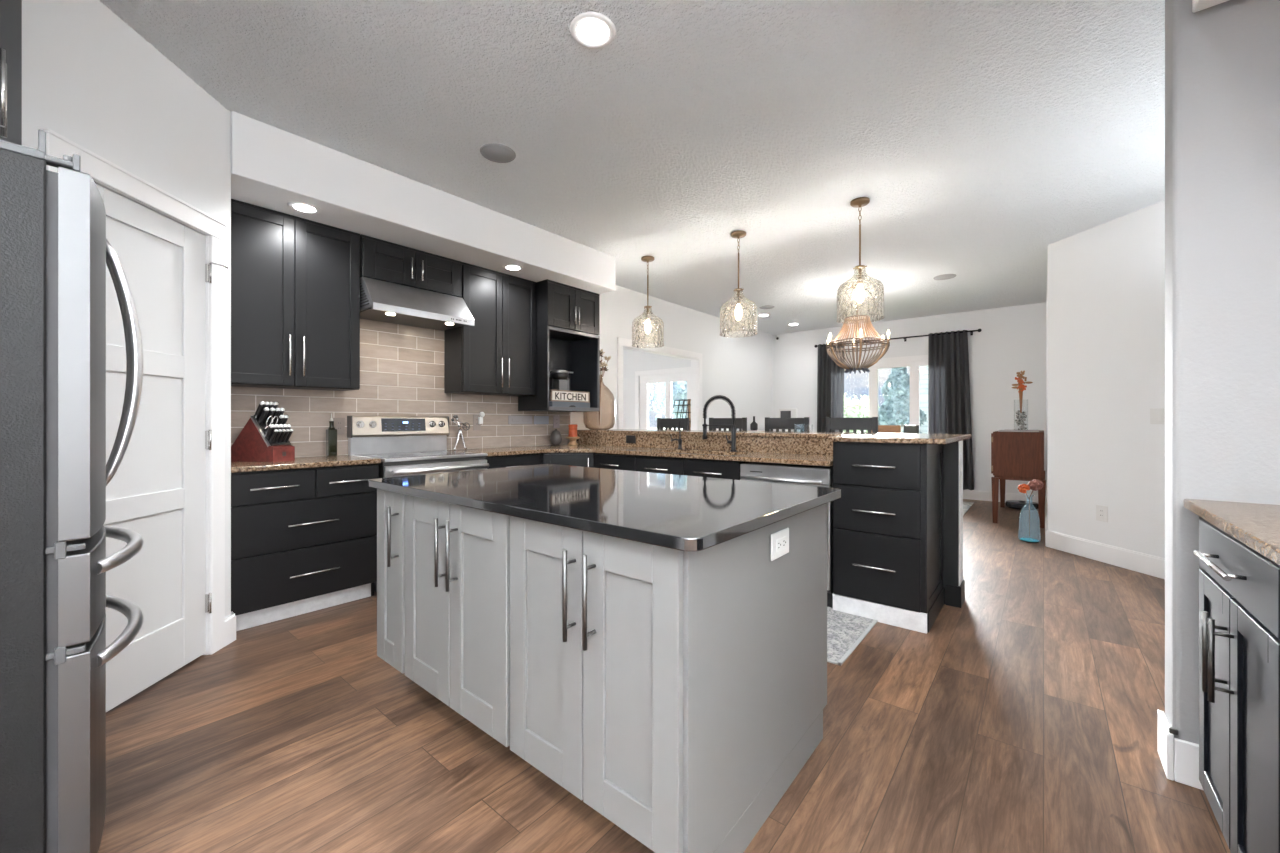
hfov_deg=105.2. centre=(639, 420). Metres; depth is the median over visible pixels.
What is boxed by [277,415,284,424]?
kitchen knife
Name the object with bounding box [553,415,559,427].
wall outlet
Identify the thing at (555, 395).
kitchen sign
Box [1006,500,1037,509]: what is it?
robot vacuum
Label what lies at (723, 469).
base cabinet
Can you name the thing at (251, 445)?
knife block
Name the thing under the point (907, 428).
dining chair
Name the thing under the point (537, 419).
light switch
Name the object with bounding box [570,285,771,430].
wall
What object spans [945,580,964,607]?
baseboard
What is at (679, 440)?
soap dispenser
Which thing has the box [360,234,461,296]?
upper cabinet
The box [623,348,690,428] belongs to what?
wall
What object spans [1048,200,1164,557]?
wall
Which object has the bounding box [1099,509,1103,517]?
receptacle
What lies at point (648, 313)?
socket
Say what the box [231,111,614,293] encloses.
soffit
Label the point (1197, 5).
soffit
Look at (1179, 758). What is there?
baseboard
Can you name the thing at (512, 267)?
recessed light
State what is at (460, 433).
chef figurine
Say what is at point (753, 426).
dispenser bottle
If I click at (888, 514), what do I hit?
base cabinet
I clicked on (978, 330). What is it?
curtain rod
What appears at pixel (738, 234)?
pendant light
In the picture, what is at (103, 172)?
trim
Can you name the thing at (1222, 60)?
wall
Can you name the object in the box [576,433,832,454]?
backsplash
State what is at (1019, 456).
sideboard
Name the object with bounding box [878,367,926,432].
spruce tree
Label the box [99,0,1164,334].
ceiling
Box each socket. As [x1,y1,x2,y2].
[644,306,651,319]
[734,288,743,303]
[853,265,866,283]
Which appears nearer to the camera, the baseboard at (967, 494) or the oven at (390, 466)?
the oven at (390, 466)
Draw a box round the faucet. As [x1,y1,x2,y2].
[702,395,736,451]
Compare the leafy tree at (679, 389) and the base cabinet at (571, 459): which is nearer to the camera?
the base cabinet at (571, 459)
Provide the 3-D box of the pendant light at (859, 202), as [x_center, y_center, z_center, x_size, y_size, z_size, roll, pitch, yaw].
[1.627,-1.189,3.622,0.326,0.878,0.326,0,0,40]
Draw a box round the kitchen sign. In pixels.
[550,389,589,402]
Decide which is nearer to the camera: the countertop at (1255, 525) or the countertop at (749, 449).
the countertop at (1255, 525)
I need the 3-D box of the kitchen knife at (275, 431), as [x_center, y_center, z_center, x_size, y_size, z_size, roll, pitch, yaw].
[-2.219,0.092,2.963,0.062,0.086,0.020,0,0,13]
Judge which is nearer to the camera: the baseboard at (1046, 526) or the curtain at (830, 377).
the baseboard at (1046, 526)
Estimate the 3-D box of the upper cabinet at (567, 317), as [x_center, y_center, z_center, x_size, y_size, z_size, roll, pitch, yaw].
[-0.782,-0.698,4.867,0.478,1.199,0.684,0,0,40]
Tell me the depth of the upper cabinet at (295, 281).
3.08 m
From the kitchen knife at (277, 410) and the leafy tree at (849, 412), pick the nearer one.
the kitchen knife at (277, 410)
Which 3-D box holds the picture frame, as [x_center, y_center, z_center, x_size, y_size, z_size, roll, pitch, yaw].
[2.730,-0.108,9.034,0.340,0.240,0.023,0,0,40]
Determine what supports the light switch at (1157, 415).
attached to the wall at (1106, 281)
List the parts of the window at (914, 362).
casing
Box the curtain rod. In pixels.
[814,329,981,347]
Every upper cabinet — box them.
[0,0,21,144]
[231,199,359,390]
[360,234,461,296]
[444,262,535,395]
[518,279,599,411]
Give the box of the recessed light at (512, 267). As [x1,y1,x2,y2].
[502,264,522,270]
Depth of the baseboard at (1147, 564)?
3.98 m
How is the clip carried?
attached to the wall at (1222, 60)
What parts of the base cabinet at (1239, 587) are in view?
handle, door, handle, handle, drawer, door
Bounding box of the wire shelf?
[668,399,690,429]
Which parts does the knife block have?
slot plate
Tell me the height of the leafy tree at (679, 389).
3.916 m
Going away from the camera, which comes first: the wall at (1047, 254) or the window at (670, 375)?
the wall at (1047, 254)
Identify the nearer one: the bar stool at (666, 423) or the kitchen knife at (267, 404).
the kitchen knife at (267, 404)
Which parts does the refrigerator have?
drawer, drawer, door, handle, handle, handle, handle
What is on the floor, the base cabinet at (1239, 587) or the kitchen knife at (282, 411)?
the base cabinet at (1239, 587)
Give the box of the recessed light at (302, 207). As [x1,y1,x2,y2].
[287,201,320,213]
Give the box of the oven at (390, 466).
[374,456,488,591]
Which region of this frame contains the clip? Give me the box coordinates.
[1169,727,1177,734]
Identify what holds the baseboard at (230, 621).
attached to the wall at (89, 78)
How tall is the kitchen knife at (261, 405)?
0.109 m
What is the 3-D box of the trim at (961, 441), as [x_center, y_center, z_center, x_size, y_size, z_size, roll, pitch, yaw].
[0.701,0.579,4.233,3.496,0.906,0.154,0,0,40]
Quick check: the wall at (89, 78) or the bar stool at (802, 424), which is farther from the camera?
the bar stool at (802, 424)
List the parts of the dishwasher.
handle, kick plate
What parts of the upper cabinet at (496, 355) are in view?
door, rail, handle, handle, door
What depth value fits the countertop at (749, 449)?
4.01 m
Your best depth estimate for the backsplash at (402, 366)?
3.86 m
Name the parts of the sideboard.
door, leg, leg, leg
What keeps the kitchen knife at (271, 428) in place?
in the knife block
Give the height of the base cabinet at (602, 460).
0.884 m
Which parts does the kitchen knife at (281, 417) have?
knife handle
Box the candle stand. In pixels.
[565,424,579,444]
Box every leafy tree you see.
[649,381,686,419]
[843,406,868,432]
[844,393,879,410]
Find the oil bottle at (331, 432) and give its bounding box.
[326,413,336,456]
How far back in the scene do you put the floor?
1.72 m
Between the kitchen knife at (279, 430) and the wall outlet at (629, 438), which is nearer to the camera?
the kitchen knife at (279, 430)
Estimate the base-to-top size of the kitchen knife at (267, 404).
0.109 m
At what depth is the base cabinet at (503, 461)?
4.02 m
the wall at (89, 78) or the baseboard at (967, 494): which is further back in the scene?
the baseboard at (967, 494)
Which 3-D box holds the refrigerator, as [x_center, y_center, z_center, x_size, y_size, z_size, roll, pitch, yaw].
[-1.862,0.242,1.181,0.860,1.840,0.933,0,0,40]
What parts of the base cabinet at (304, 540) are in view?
drawer, handle, drawer, drawer, handle, handle, drawer, handle, panel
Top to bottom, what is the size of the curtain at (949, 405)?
2.345 m
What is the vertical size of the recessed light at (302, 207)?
0.006 m
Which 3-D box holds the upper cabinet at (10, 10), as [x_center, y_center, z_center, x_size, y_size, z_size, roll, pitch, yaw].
[-1.960,-1.161,1.083,0.874,0.925,0.718,0,0,40]
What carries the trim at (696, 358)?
attached to the wall at (737, 366)
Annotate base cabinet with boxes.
[231,463,378,630]
[377,489,404,673]
[405,494,509,746]
[485,453,541,468]
[510,503,826,852]
[541,453,595,467]
[595,453,636,470]
[636,455,743,479]
[833,442,943,633]
[1194,517,1279,852]
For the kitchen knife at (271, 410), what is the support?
in the knife block
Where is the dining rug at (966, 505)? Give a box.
[963,502,973,514]
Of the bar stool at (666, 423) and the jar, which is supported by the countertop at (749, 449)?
the jar
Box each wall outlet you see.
[333,418,344,433]
[473,414,480,429]
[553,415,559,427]
[626,435,635,442]
[771,528,788,560]
[1096,505,1107,521]
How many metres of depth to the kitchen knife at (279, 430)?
2.98 m
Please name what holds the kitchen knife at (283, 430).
in the knife block
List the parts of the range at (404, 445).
knob, knob, control panel, knob, knob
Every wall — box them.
[22,0,230,616]
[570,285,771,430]
[584,441,958,603]
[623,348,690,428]
[772,302,1045,494]
[1046,254,1047,525]
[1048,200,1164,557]
[1165,0,1279,743]
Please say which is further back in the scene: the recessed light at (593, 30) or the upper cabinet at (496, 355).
the upper cabinet at (496, 355)
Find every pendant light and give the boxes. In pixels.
[632,256,663,347]
[720,230,757,336]
[836,197,883,323]
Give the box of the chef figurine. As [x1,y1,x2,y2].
[451,415,469,449]
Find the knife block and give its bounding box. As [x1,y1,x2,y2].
[231,416,294,461]
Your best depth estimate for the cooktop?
3.59 m
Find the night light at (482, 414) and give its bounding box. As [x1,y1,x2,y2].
[478,412,484,423]
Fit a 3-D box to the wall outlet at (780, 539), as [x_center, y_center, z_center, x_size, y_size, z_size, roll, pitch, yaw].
[0.426,0.372,1.483,0.009,0.078,0.125,0,0,40]
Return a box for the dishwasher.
[740,462,832,607]
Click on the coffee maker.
(558, 379)
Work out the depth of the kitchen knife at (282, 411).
3.07 m
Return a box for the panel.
[0,148,45,852]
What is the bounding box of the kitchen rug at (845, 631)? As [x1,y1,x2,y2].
[827,607,877,665]
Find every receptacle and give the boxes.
[337,421,341,430]
[776,536,786,551]
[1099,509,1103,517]
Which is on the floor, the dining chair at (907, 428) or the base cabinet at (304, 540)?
the base cabinet at (304, 540)
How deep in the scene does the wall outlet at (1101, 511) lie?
4.04 m
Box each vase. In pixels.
[583,349,615,429]
[1012,371,1032,430]
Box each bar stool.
[657,418,689,429]
[709,418,746,430]
[765,417,808,431]
[826,417,877,432]
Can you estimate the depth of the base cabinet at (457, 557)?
1.68 m
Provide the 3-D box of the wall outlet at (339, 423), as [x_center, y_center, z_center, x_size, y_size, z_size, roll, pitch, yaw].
[-2.178,0.037,3.545,0.009,0.120,0.075,0,0,40]
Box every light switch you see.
[508,415,532,423]
[534,416,548,423]
[1150,408,1164,423]
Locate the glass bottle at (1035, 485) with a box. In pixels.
[1018,479,1043,542]
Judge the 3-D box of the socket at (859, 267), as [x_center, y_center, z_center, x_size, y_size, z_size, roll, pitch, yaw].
[1.627,-1.078,3.622,0.075,0.130,0.075,0,0,-6]
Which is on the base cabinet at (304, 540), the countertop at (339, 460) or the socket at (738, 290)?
the countertop at (339, 460)
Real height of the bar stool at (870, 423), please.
1.197 m
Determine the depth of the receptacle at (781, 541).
1.48 m
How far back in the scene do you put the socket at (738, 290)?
4.23 m
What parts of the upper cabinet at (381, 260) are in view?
door, rail, handle, handle, door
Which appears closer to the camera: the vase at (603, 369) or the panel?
the panel
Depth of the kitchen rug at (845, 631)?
2.67 m
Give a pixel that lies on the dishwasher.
(805, 475)
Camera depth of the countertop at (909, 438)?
3.58 m
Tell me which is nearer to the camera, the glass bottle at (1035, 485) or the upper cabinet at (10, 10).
the upper cabinet at (10, 10)
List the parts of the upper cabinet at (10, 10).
handle, handle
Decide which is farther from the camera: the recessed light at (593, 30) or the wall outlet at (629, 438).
the wall outlet at (629, 438)
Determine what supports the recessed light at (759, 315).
in the ceiling
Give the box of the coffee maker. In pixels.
[549,370,572,400]
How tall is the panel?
1.740 m
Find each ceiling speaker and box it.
[480,143,515,162]
[759,305,773,308]
[933,274,955,279]
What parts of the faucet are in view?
holder arm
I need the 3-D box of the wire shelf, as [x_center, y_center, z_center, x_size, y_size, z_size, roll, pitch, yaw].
[0.726,0.407,7.987,0.580,1.510,0.290,0,0,40]
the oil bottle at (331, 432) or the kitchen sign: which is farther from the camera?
the kitchen sign
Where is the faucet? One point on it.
(732, 441)
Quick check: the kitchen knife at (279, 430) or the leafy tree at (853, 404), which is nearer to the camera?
the kitchen knife at (279, 430)
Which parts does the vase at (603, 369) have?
glass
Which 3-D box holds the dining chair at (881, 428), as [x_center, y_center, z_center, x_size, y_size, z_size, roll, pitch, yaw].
[3.429,0.612,6.958,0.440,1.100,0.440,0,0,40]
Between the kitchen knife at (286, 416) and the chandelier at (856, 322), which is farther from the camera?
the chandelier at (856, 322)
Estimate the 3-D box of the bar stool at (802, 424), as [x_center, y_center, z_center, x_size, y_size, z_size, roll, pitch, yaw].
[1.278,0.564,4.522,0.430,1.197,0.405,0,0,40]
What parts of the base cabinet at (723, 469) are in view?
handle, handle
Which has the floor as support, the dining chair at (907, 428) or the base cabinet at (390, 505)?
the base cabinet at (390, 505)
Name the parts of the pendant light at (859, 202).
rod, lamp shade, bulb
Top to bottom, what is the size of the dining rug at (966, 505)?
0.009 m
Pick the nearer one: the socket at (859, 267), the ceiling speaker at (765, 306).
the socket at (859, 267)
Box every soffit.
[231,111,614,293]
[1192,0,1228,12]
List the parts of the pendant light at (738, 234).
rod, bulb, lamp shade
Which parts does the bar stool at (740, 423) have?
leg, rail, leg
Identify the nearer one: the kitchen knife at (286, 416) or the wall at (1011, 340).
the kitchen knife at (286, 416)
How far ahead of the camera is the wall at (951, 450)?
3.08 m
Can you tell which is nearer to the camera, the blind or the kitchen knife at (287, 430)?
the kitchen knife at (287, 430)
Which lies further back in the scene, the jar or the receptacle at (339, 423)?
the jar
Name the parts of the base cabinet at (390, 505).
handle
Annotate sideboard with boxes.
[991,430,1045,527]
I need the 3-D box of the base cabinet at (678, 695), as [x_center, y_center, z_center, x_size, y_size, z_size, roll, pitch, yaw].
[0.133,0.723,1.651,0.649,0.879,0.992,0,0,40]
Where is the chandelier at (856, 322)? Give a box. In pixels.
[826,284,890,373]
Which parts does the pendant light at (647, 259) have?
rod, lamp shade, bulb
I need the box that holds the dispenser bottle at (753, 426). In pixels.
[750,416,757,430]
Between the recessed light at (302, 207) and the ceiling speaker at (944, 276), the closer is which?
the recessed light at (302, 207)
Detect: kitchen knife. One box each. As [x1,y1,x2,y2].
[254,401,264,418]
[258,407,268,423]
[259,401,269,417]
[264,407,274,423]
[265,424,274,438]
[269,429,277,442]
[270,408,280,423]
[273,429,281,442]
[275,408,284,422]
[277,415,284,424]
[277,429,285,442]
[281,429,289,442]
[282,415,287,423]
[285,429,292,441]
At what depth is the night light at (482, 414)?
4.40 m
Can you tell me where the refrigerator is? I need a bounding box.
[0,130,143,852]
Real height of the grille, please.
0.003 m
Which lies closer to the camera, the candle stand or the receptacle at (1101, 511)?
the receptacle at (1101, 511)
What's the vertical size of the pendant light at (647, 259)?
0.878 m
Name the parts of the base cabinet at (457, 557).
door, handle, handle, door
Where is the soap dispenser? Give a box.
[670,421,681,448]
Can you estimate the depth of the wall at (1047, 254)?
4.77 m
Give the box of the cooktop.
[351,450,487,461]
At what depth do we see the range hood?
3.60 m
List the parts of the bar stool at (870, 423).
leg, rail, leg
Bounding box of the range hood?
[360,277,473,330]
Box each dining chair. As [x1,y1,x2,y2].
[871,425,900,432]
[904,425,918,432]
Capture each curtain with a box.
[817,343,844,431]
[928,330,973,489]
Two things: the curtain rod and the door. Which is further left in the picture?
the door
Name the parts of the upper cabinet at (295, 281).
door, handle, rail, handle, door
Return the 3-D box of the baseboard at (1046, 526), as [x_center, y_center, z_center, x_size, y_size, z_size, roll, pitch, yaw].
[4.667,1.092,5.627,0.016,0.140,2.820,0,0,40]
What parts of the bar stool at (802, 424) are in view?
leg, rail, leg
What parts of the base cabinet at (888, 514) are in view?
handle, handle, handle, drawer, drawer, drawer, panel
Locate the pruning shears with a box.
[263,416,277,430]
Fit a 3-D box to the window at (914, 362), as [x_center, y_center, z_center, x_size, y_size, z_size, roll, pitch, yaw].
[4.006,0.067,8.044,2.030,2.190,0.110,0,0,40]
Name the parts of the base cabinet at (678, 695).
door, handle, handle, door, panel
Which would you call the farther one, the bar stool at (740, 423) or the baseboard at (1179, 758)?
the bar stool at (740, 423)
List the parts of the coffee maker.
lid, water tank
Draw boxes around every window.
[635,367,690,429]
[844,355,927,432]
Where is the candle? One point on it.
(572, 427)
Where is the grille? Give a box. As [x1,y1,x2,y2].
[760,306,772,308]
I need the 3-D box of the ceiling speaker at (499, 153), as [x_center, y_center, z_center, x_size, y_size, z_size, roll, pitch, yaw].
[-0.863,-1.624,2.974,0.210,0.008,0.210,0,0,40]
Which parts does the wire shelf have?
wooden frame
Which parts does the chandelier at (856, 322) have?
arm, rod, ring frame, arm, arm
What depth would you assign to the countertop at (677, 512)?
1.61 m
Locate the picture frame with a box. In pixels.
[779,408,796,417]
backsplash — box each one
[231,318,569,456]
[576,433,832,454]
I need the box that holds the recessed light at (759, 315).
[757,314,769,316]
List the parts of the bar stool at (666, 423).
leg, rail, leg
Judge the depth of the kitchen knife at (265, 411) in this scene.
2.98 m
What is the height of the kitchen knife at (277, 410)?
0.105 m
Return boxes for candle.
[568,424,577,436]
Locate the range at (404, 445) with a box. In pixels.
[347,416,488,591]
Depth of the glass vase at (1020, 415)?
5.62 m
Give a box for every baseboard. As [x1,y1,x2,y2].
[225,611,235,645]
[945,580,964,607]
[963,490,1045,502]
[1045,496,1047,545]
[1046,530,1164,578]
[1157,710,1202,789]
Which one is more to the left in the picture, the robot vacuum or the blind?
the blind
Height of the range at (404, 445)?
1.180 m
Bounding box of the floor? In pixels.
[98,499,1230,852]
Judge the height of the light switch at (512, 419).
0.078 m
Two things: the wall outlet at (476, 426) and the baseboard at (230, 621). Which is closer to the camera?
the baseboard at (230, 621)
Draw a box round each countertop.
[231,455,380,472]
[368,464,840,551]
[450,433,832,465]
[577,429,970,443]
[1184,499,1279,565]
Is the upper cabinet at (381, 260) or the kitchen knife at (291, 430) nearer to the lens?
the kitchen knife at (291, 430)
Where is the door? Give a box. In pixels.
[95,183,227,711]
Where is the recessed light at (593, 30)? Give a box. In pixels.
[570,12,615,48]
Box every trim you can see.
[42,128,226,654]
[617,337,701,429]
[959,440,962,585]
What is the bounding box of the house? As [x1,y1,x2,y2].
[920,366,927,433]
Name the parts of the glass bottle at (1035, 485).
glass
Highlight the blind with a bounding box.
[640,372,686,383]
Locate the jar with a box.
[550,429,561,444]
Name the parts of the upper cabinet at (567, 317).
panel, door, pod drawer, rail, frame, door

